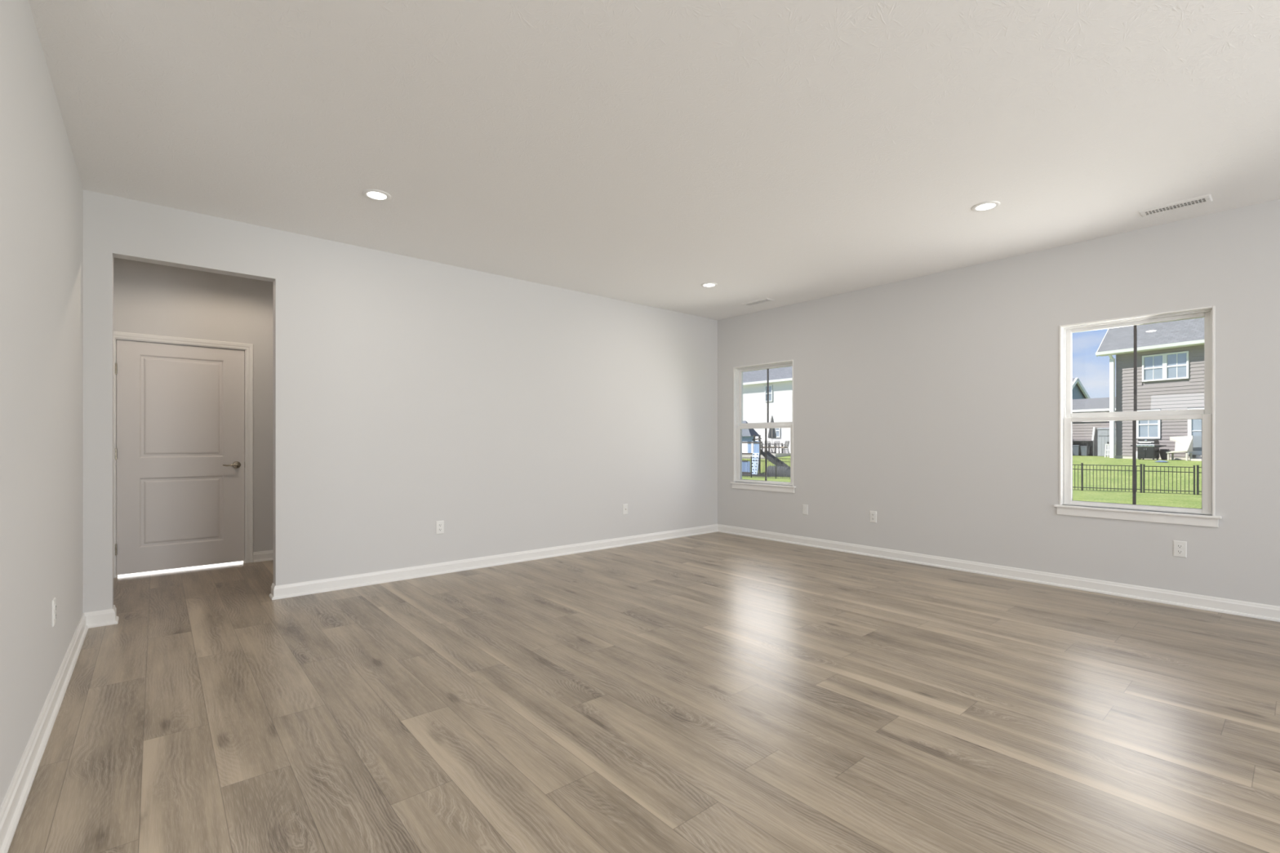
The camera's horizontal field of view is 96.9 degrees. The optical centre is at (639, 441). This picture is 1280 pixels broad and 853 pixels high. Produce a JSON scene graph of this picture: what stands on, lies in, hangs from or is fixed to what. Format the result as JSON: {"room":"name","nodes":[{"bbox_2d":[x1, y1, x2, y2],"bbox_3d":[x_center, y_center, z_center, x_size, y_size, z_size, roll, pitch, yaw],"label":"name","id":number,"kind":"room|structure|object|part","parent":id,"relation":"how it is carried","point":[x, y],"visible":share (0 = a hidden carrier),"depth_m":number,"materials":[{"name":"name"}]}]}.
{"room":"empty living room","nodes":[
{"label":"empty living room","id":0,"kind":"room"},
{"bbox_2d":[0,0,83,807],"bbox_3d":[-2.676,-0.204,2.517,0.114,2.740,2.603,0,0,-40],"label":"wall","id":1,"kind":"structure","parent":0,"point":[42,190],"depth_m":2.10,"materials":[{"name":"white paint"}]},
{"bbox_2d":[52,597,56,626],"bbox_3d":[-2.596,0.756,2.517,0.009,0.115,0.070,0,0,-40],"label":"wall outlet","id":2,"kind":"object","parent":1,"relation":"attached to","point":[54,601],"visible":1,"depth_m":2.50,"materials":[{"name":"plastic"}]},
{"bbox_2d":[0,604,119,852],"bbox_3d":[-2.609,1.118,2.649,0.160,0.096,2.717,0,0,-40],"label":"baseboard","id":3,"kind":"structure","parent":1,"relation":"attached to","point":[11,808],"depth_m":2.16,"materials":[{"name":"paint"}]},
{"bbox_2d":[113,257,273,551],"bbox_3d":[-3.333,-0.204,5.913,3.800,2.740,0.114,0,0,-40],"label":"wall","id":4,"kind":"structure","parent":0,"point":[149,299],"depth_m":5.34,"materials":[{"name":"white paint"}]},
{"bbox_2d":[113,331,253,577],"bbox_3d":[-4.161,0.113,5.179,1.038,2.106,0.156,0,0,-40],"label":"door","id":5,"kind":"structure","parent":4,"relation":"in","point":[183,407],"depth_m":5.14,"materials":[{"name":"white paint"}]},
{"bbox_3d":[-3.862,0.223,5.349,0.116,0.022,0.025,0,0,-37],"label":"lever","id":6,"kind":"part","parent":5,"relation":"part of","materials":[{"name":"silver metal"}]},
{"bbox_3d":[-3.832,0.223,5.395,0.067,0.067,0.058,0,0,-40],"label":"handle","id":7,"kind":"part","parent":5,"relation":"part of","materials":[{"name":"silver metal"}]},
{"bbox_2d":[253,550,273,562],"bbox_3d":[-2.825,1.118,6.253,2.386,0.096,0.026,0,0,-40],"label":"baseboard","id":8,"kind":"structure","parent":4,"relation":"attached to","point":[262,556],"depth_m":5.53,"materials":[{"name":"paint"}]},
{"bbox_2d":[83,189,717,613],"bbox_3d":[-1.309,-0.204,5.468,6.025,2.740,0.114,0,0,-40],"label":"wall","id":9,"kind":"structure","parent":0,"point":[411,394],"depth_m":4.95,"materials":[{"name":"white paint"}]},
{"bbox_2d":[435,520,444,534],"bbox_3d":[-1.762,0.757,5.001,0.070,0.115,0.009,0,0,-40],"label":"wall outlet","id":10,"kind":"object","parent":9,"relation":"attached to","point":[439,524],"visible":1,"depth_m":5.00,"materials":[{"name":"plastic"}]},
{"bbox_2d":[269,524,717,599],"bbox_3d":[-0.886,1.118,5.811,4.896,0.096,0.140,0,0,-40],"label":"baseboard","id":11,"kind":"structure","parent":9,"relation":"attached to","point":[290,590],"depth_m":5.12,"materials":[{"name":"paint"}]},
{"bbox_2d":[622,503,627,514],"bbox_3d":[-0.161,0.759,6.360,0.070,0.115,0.017,0,0,-40],"label":"wall plate","id":12,"kind":"object","parent":9,"relation":"attached to","point":[624,506],"visible":1,"depth_m":6.36,"materials":[{"name":"plastic"}]},
{"bbox_2d":[7,532,1279,852],"bbox_3d":[-1.105,1.166,1.863,10.572,0.001,15.870,0,0,-40],"label":"floor","id":13,"kind":"structure","parent":0,"point":[713,692],"depth_m":2.39,"materials":[{"name":"brown wood"}]},
{"bbox_2d":[28,0,1279,319],"bbox_3d":[-0.922,-1.699,2.040,10.844,0.250,13.100,0,0,-40],"label":"ceiling","id":14,"kind":"structure","parent":0,"point":[648,153],"depth_m":2.83,"materials":[{"name":"white paint"}]},
{"bbox_2d":[362,189,391,200],"bbox_3d":[-1.679,-1.570,3.621,0.167,0.008,0.167,0,0,-40],"label":"recessed light","id":15,"kind":"object","parent":14,"relation":"in","point":[375,194],"visible":1,"depth_m":3.61,"materials":[{"name":"paint"}]},
{"bbox_2d":[701,282,717,287],"bbox_3d":[0.695,-1.570,5.697,0.167,0.008,0.167,0,0,-40],"label":"recessed light","id":16,"kind":"object","parent":14,"relation":"in","point":[706,284],"visible":1,"depth_m":5.68,"materials":[{"name":"paint"}]},
{"bbox_2d":[742,297,774,306],"bbox_3d":[1.329,-1.569,6.394,0.153,0.010,0.352,0,0,-40],"label":"ceiling vent","id":17,"kind":"object","parent":14,"relation":"in","point":[765,300],"visible":1,"depth_m":6.37,"materials":[{"name":"metal"}]},
{"bbox_2d":[971,200,999,211],"bbox_3d":[2.311,-1.570,3.794,0.167,0.008,0.167,0,0,-40],"label":"recessed light","id":18,"kind":"object","parent":14,"relation":"in","point":[989,205],"visible":1,"depth_m":3.79,"materials":[{"name":"paint"}]},
{"bbox_2d":[1137,194,1213,217],"bbox_3d":[3.570,-1.569,3.790,0.153,0.010,0.352,0,0,-40],"label":"ceiling vent","id":19,"kind":"object","parent":14,"relation":"in","point":[1205,198],"visible":1,"depth_m":3.77,"materials":[{"name":"metal"}]},
{"bbox_2d":[717,199,1279,606],"bbox_3d":[2.820,-0.204,5.361,0.160,2.740,12.900,0,0,-40],"label":"wall","id":20,"kind":"structure","parent":0,"point":[929,404],"depth_m":4.87,"materials":[{"name":"white paint"}]},
{"bbox_2d":[730,360,795,493],"bbox_3d":[1.504,-0.173,6.854,0.155,1.524,0.949,0,0,-40],"label":"window","id":21,"kind":"structure","parent":20,"relation":"in","point":[738,424],"depth_m":6.97,"materials":[{"name":"paint"}]},
{"bbox_3d":[1.473,0.520,6.828,0.074,0.019,0.949,0,0,-40],"label":"sill","id":22,"kind":"part","parent":21,"relation":"part of","materials":[{"name":"paint"}]},
{"bbox_3d":[1.508,0.157,6.858,0.034,0.698,0.845,0,0,-40],"label":"sash","id":23,"kind":"part","parent":21,"relation":"part of","materials":[{"name":"plastic"}]},
{"bbox_3d":[1.539,-0.541,6.884,0.038,0.738,0.833,0,0,-40],"label":"sash","id":24,"kind":"part","parent":21,"relation":"part of","materials":[{"name":"plastic"}]},
{"bbox_2d":[802,504,808,515],"bbox_3d":[1.854,0.764,6.365,0.008,0.115,0.070,0,0,-40],"label":"wall plate","id":25,"kind":"object","parent":20,"relation":"attached to","point":[805,507],"visible":1,"depth_m":6.36,"materials":[{"name":"plastic"}]},
{"bbox_2d":[870,511,876,522],"bbox_3d":[2.367,0.764,5.762,0.009,0.115,0.070,0,0,-40],"label":"wall outlet","id":26,"kind":"object","parent":20,"relation":"attached to","point":[873,513],"visible":1,"depth_m":5.76,"materials":[{"name":"plastic"}]},
{"bbox_2d":[717,524,1279,622],"bbox_3d":[3.965,1.118,3.875,0.026,0.096,9.153,0,0,-40],"label":"baseboard","id":27,"kind":"structure","parent":20,"relation":"attached to","point":[1252,610],"depth_m":4.64,"materials":[{"name":"paint"}]},
{"bbox_2d":[1053,305,1222,527],"bbox_3d":[3.706,-0.173,4.271,0.155,1.524,0.949,0,0,-40],"label":"window","id":28,"kind":"structure","parent":20,"relation":"in","point":[1207,415],"depth_m":4.25,"materials":[{"name":"paint"}]},
{"bbox_3d":[3.710,0.157,4.275,0.034,0.698,0.845,0,0,-40],"label":"sash","id":29,"kind":"part","parent":28,"relation":"part of","materials":[{"name":"plastic"}]},
{"bbox_3d":[3.675,0.520,4.245,0.074,0.019,0.949,0,0,-40],"label":"sill","id":30,"kind":"part","parent":28,"relation":"part of","materials":[{"name":"paint"}]},
{"bbox_3d":[3.741,-0.541,4.301,0.038,0.738,0.833,0,0,-40],"label":"sash","id":31,"kind":"part","parent":28,"relation":"part of","materials":[{"name":"plastic"}]},
{"bbox_2d":[1173,540,1186,557],"bbox_3d":[3.839,0.765,4.035,0.009,0.115,0.070,0,0,-40],"label":"wall outlet","id":32,"kind":"object","parent":20,"relation":"attached to","point":[1180,548],"visible":1,"depth_m":4.03,"materials":[{"name":"plastic"}]},
{"bbox_2d":[1176,550,1182,554],"bbox_3d":[3.837,0.784,4.034,0.002,0.027,0.034,0,0,-40],"label":"receptacle","id":33,"kind":"object","parent":32,"relation":"attached to","point":[1178,552],"depth_m":4.03,"materials":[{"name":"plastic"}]},
{"bbox_2d":[1176,544,1182,548],"bbox_3d":[3.837,0.746,4.034,0.002,0.027,0.034,0,0,-40],"label":"receptacle","id":34,"kind":"object","parent":32,"relation":"attached to","point":[1178,546],"depth_m":4.03,"materials":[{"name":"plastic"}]},
{"label":"outside","id":35,"kind":"structure","parent":0,"visible":0},
{"bbox_2d":[742,455,1201,508],"bbox_3d":[35.973,1.638,70.093,134.300,1.544,160.000,0,0,-40],"label":"lawn","id":36,"kind":"structure","parent":35,"point":[1151,498],"depth_m":23.75,"materials":[{"name":"green plant"}]},
{"bbox_2d":[742,472,777,476],"bbox_3d":[8.086,2.307,38.104,3.150,0.158,9.500,0,0,-40],"label":"mulch bed","id":37,"kind":"object","parent":36,"relation":"on","point":[758,474],"visible":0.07,"depth_m":38.12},
{"bbox_2d":[742,420,789,474],"bbox_3d":[8.065,0.391,38.283,1.650,3.689,5.100,0,0,-40],"label":"slide","id":38,"kind":"object","parent":37,"relation":"on","point":[748,435],"visible":0.6,"depth_m":38.77,"materials":[{"name":"blue plastic"}]},
{"bbox_3d":[7.134,1.746,39.437,0.030,0.760,1.335,0,0,-40],"label":"panel","id":39,"kind":"part","parent":38,"relation":"part of","materials":[{"name":"blue plastic"}]},
{"bbox_3d":[7.520,0.376,38.959,0.027,0.820,0.305,0,0,-40],"label":"panel","id":40,"kind":"part","parent":38,"relation":"part of","materials":[{"name":"blue plastic"}]},
{"bbox_3d":[7.910,0.376,38.502,0.027,0.820,0.465,0,0,-40],"label":"panel","id":41,"kind":"part","parent":38,"relation":"part of","materials":[{"name":"blue plastic"}]},
{"bbox_3d":[8.232,0.891,39.082,0.100,2.670,0.100,0,0,-40],"label":"post","id":42,"kind":"part","parent":38,"relation":"part of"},
{"bbox_3d":[8.105,0.396,38.291,0.080,1.020,0.080,0,0,-40],"label":"post","id":43,"kind":"part","parent":38,"relation":"part of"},
{"bbox_2d":[767,465,789,476],"bbox_3d":[9.077,1.898,36.518,0.700,0.656,1.900,0,0,-40],"label":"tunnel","id":44,"kind":"object","parent":37,"relation":"on","point":[784,468],"visible":0.5,"depth_m":36.33,"materials":[{"name":"grey plastic"}]},
{"bbox_2d":[742,452,790,458],"bbox_3d":[7.143,1.316,45.106,2.600,0.900,10.620,0,0,-40],"label":"patio","id":45,"kind":"structure","parent":36,"relation":"on","point":[777,455],"depth_m":41.17,"materials":[{"name":"concrete"}]},
{"bbox_2d":[766,440,775,453],"bbox_3d":[9.399,0.420,41.090,0.618,0.903,0.515,0,0,-40],"label":"patio chair","id":46,"kind":"object","parent":45,"relation":"on","point":[767,446],"visible":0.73,"depth_m":40.96,"materials":[{"name":"metal"}]},
{"bbox_2d":[768,415,776,453],"bbox_3d":[9.753,-0.544,41.891,0.647,2.820,0.615,0,0,-40],"label":"patio umbrella","id":47,"kind":"object","parent":45,"relation":"on","point":[771,434],"visible":0.72,"depth_m":41.74,"materials":[{"name":"fabric"}]},
{"bbox_2d":[760,443,783,453],"bbox_3d":[9.753,0.496,41.891,0.900,0.740,1.320,0,0,-40],"label":"patio table","id":48,"kind":"object","parent":45,"relation":"on","point":[761,443],"visible":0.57,"depth_m":41.67,"materials":[{"name":"metal"}]},
{"bbox_2d":[771,440,779,453],"bbox_3d":[10.126,0.420,42.669,0.618,0.903,0.515,0,0,-40],"label":"patio chair","id":49,"kind":"object","parent":45,"relation":"on","point":[777,446],"visible":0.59,"depth_m":42.75,"materials":[{"name":"metal"}]},
{"bbox_2d":[778,440,789,453],"bbox_3d":[10.434,0.420,41.093,0.515,0.903,0.618,0,0,-40],"label":"patio chair","id":50,"kind":"object","parent":45,"relation":"on","point":[786,442],"visible":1,"depth_m":40.97,"materials":[{"name":"metal"}]},
{"bbox_3d":[10.584,0.209,40.916,0.475,0.482,0.154,0,0,-40],"label":"backrest","id":51,"kind":"part","parent":50,"relation":"part of","materials":[{"name":"wicker"}]},
{"bbox_2d":[742,366,792,453],"bbox_3d":[13.905,-3.664,46.022,9.600,10.060,18.840,0,0,-40],"label":"house","id":52,"kind":"structure","parent":36,"relation":"on","point":[780,379],"depth_m":43.94,"materials":[{"name":"white"}]},
{"bbox_3d":[9.962,-3.704,43.810,0.032,1.134,0.564,0,0,-40],"label":"pane","id":53,"kind":"part","parent":52,"relation":"part of","materials":[{"name":"clear glass"}]},
{"bbox_3d":[10.377,-0.824,43.323,0.032,0.894,0.704,0,0,-40],"label":"pane","id":54,"kind":"part","parent":52,"relation":"part of","materials":[{"name":"clear glass"}]},
{"bbox_2d":[742,456,1142,493],"bbox_3d":[9.835,1.763,31.622,0.067,1.845,27.463,0,0,-40],"label":"metal fence","id":55,"kind":"object","parent":36,"relation":"on","point":[1082,464],"visible":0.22,"depth_m":22.55,"materials":[{"name":"black metal"}]},
{"bbox_3d":[6.291,1.619,35.779,0.030,1.242,1.774,0,0,-40],"label":"fence panel","id":56,"kind":"part","parent":55,"relation":"part of","materials":[{"name":"black metal"}]},
{"bbox_3d":[7.478,1.597,34.386,0.030,1.216,1.774,0,0,-40],"label":"fence panel","id":57,"kind":"part","parent":55,"relation":"part of","materials":[{"name":"black metal"}]},
{"bbox_3d":[8.666,1.575,32.993,0.030,1.191,1.774,0,0,-40],"label":"fence panel","id":58,"kind":"part","parent":55,"relation":"part of","materials":[{"name":"black metal"}]},
{"bbox_3d":[16.977,1.434,23.245,0.030,1.036,1.774,0,0,-40],"label":"fence panel","id":59,"kind":"part","parent":55,"relation":"part of","materials":[{"name":"black metal"}]},
{"bbox_3d":[17.570,1.550,22.549,0.067,1.400,0.067,0,0,-40],"label":"post","id":60,"kind":"part","parent":55,"relation":"part of","materials":[{"name":"black metal"}]},
{"bbox_3d":[18.146,1.412,21.873,0.030,1.010,1.720,0,0,-40],"label":"fence panel","id":61,"kind":"part","parent":55,"relation":"part of","materials":[{"name":"black metal"}]},
{"bbox_3d":[18.723,1.528,21.198,0.067,1.375,0.067,0,0,-40],"label":"post","id":62,"kind":"part","parent":55,"relation":"part of","materials":[{"name":"black metal"}]},
{"bbox_2d":[1142,464,1195,494],"bbox_3d":[19.210,1.529,20.626,0.057,1.370,1.402,0,0,-40],"label":"metal gate","id":63,"kind":"object","parent":55,"relation":"attached to","point":[1144,465],"visible":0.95,"depth_m":20.62,"materials":[{"name":"black metal"}]},
{"bbox_3d":[18.774,1.532,21.137,0.057,1.364,0.057,0,0,-40],"label":"post","id":64,"kind":"part","parent":63,"relation":"part of","materials":[{"name":"black metal"}]},
{"bbox_3d":[19.646,1.516,20.114,0.057,1.345,0.057,0,0,-40],"label":"post","id":65,"kind":"part","parent":63,"relation":"part of","materials":[{"name":"black metal"}]},
{"bbox_2d":[1072,444,1082,455],"bbox_3d":[27.257,0.561,35.373,0.488,0.670,0.420,0,0,-27],"label":"wheelie bin","id":66,"kind":"object","parent":36,"relation":"on","point":[1076,448],"visible":0.84,"depth_m":35.24,"materials":[{"name":"plastic"}]},
{"bbox_2d":[1071,377,1090,399],"bbox_3d":[43.795,-2.764,64.486,7.204,7.860,10.700,0,0,-24],"label":"house","id":67,"kind":"structure","parent":36,"relation":"on","point":[1078,391],"depth_m":60.11,"materials":[{"name":"blue"}]},
{"bbox_2d":[1072,440,1093,456],"bbox_3d":[27.232,0.446,35.528,0.620,1.000,1.700,0,0,-27],"label":"work table","id":68,"kind":"object","parent":36,"relation":"on","point":[1087,443],"visible":0.38,"depth_m":35.03,"materials":[{"name":"black metal"}]},
{"bbox_3d":[27.822,0.491,34.906,0.050,0.910,0.050,0,0,-27],"label":"leg","id":69,"kind":"part","parent":68,"relation":"part of","materials":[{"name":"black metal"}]},
{"bbox_2d":[1080,445,1090,456],"bbox_3d":[27.489,0.588,35.019,0.450,0.616,0.386,0,0,-27],"label":"wheelie bin","id":70,"kind":"object","parent":36,"relation":"on","point":[1083,448],"visible":0.98,"depth_m":34.91,"materials":[{"name":"plastic"}]},
{"bbox_2d":[1096,427,1115,456],"bbox_3d":[28.008,0.046,33.781,0.615,1.740,1.140,0,0,-27],"label":"storage cabinet","id":71,"kind":"object","parent":36,"relation":"on","point":[1103,433],"visible":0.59,"depth_m":33.87,"materials":[{"name":"grey plastic"}]},
{"bbox_3d":[27.650,0.091,33.890,0.036,1.550,0.504,0,0,-27],"label":"door","id":72,"kind":"part","parent":71,"relation":"part of","materials":[{"name":"grey plastic"}]},
{"bbox_3d":[27.881,0.091,33.429,0.036,1.550,0.504,0,0,-27],"label":"door","id":73,"kind":"part","parent":71,"relation":"part of","materials":[{"name":"grey plastic"}]},
{"bbox_2d":[1104,444,1115,457],"bbox_3d":[26.373,0.520,31.789,0.340,0.751,0.440,0,0,-27],"label":"stand","id":74,"kind":"object","parent":36,"relation":"on","point":[1108,450],"visible":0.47,"depth_m":31.87,"materials":[{"name":"white wood"}]},
{"bbox_2d":[1071,317,1204,460],"bbox_3d":[28.824,-4.434,32.567,10.120,11.800,21.100,0,0,-27],"label":"house","id":75,"kind":"structure","parent":36,"relation":"on","point":[1171,354],"depth_m":28.62,"materials":[{"name":"beige"}]},
{"bbox_3d":[25.773,-0.869,28.750,0.032,1.297,0.807,0,0,-27],"label":"pane","id":76,"kind":"part","parent":75,"relation":"part of","materials":[{"name":"clear glass"}]},
{"bbox_3d":[26.066,-3.704,28.164,0.032,1.185,1.675,0,0,-27],"label":"pane","id":77,"kind":"part","parent":75,"relation":"part of","materials":[{"name":"clear glass"}]},
{"bbox_3d":[26.870,-0.509,26.576,0.034,1.950,1.570,0,0,-27],"label":"pane","id":78,"kind":"part","parent":75,"relation":"part of","materials":[{"name":"clear glass"}]},
{"bbox_2d":[1130,439,1166,460],"bbox_3d":[25.014,0.392,27.946,0.608,1.052,1.240,0,0,-27],"label":"barbecue grill","id":79,"kind":"object","parent":36,"relation":"on","point":[1146,448],"visible":0.99,"depth_m":27.76,"materials":[{"name":"black metal"}]},
{"bbox_3d":[24.735,0.546,27.982,0.015,0.500,0.305,0,0,-27],"label":"door","id":80,"kind":"part","parent":79,"relation":"part of","materials":[{"name":"black metal"}]},
{"bbox_2d":[1137,439,1159,444],"bbox_3d":[25.033,0.001,27.951,0.709,0.270,0.766,0,0,-40],"label":"hood","id":81,"kind":"object","parent":79,"relation":"attached to","point":[1140,441],"depth_m":27.78,"materials":[{"name":"metal"}]},
{"bbox_3d":[25.031,0.196,27.954,0.570,0.120,0.720,0,0,-27],"label":"control panel","id":82,"kind":"part","parent":79,"relation":"part of","materials":[{"name":"metal"}]},
{"bbox_3d":[24.876,0.546,27.701,0.015,0.500,0.305,0,0,-27],"label":"door","id":83,"kind":"part","parent":79,"relation":"part of","materials":[{"name":"black metal"}]},
{"bbox_2d":[1154,444,1166,447],"bbox_3d":[25.248,0.236,27.532,0.460,0.120,0.290,0,0,-27],"label":"shelf","id":84,"kind":"object","parent":79,"relation":"attached to","point":[1155,446],"depth_m":27.46,"materials":[{"name":"black metal"}]},
{"bbox_2d":[1159,448,1170,459],"bbox_3d":[25.689,0.636,27.791,0.460,0.520,0.460,0,0,-27],"label":"plant pot","id":85,"kind":"object","parent":36,"relation":"on","point":[1163,455],"visible":0.76,"depth_m":27.70,"materials":[{"name":"black plastic"}]},
{"bbox_2d":[1166,435,1192,460],"bbox_3d":[25.774,0.331,27.152,0.640,1.230,0.860,0,0,-27],"label":"chair","id":86,"kind":"object","parent":36,"relation":"on","point":[1183,443],"visible":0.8,"depth_m":27.15,"materials":[{"name":"beige plastic"}]},
{"bbox_3d":[25.988,0.106,27.259,0.160,0.780,0.860,0,0,-27],"label":"lid","id":87,"kind":"part","parent":86,"relation":"part of","materials":[{"name":"beige plastic"}]},
{"bbox_3d":[25.921,0.111,26.767,0.560,0.630,0.040,0,0,-27],"label":"panel","id":88,"kind":"part","parent":86,"relation":"part of","materials":[{"name":"beige plastic"}]},
{"bbox_2d":[1191,455,1201,461],"bbox_3d":[26.496,0.906,26.121,0.850,0.520,1.450,0,0,-27],"label":"steps","id":89,"kind":"structure","parent":36,"relation":"on","point":[1198,458],"depth_m":26.53,"materials":[{"name":"concrete"}]},
{"bbox_2d":[1196,465,1201,494],"bbox_3d":[21.486,1.496,17.957,0.067,1.381,5.557,0,0,-40],"label":"metal fence","id":90,"kind":"object","parent":36,"relation":"on","point":[1197,466],"visible":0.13,"depth_m":20.03,"materials":[{"name":"metal"}]},
{"bbox_3d":[19.705,1.510,20.046,0.067,1.354,0.067,0,0,-40],"label":"post","id":91,"kind":"part","parent":90,"relation":"part of","materials":[{"name":"black metal"}]}
]}

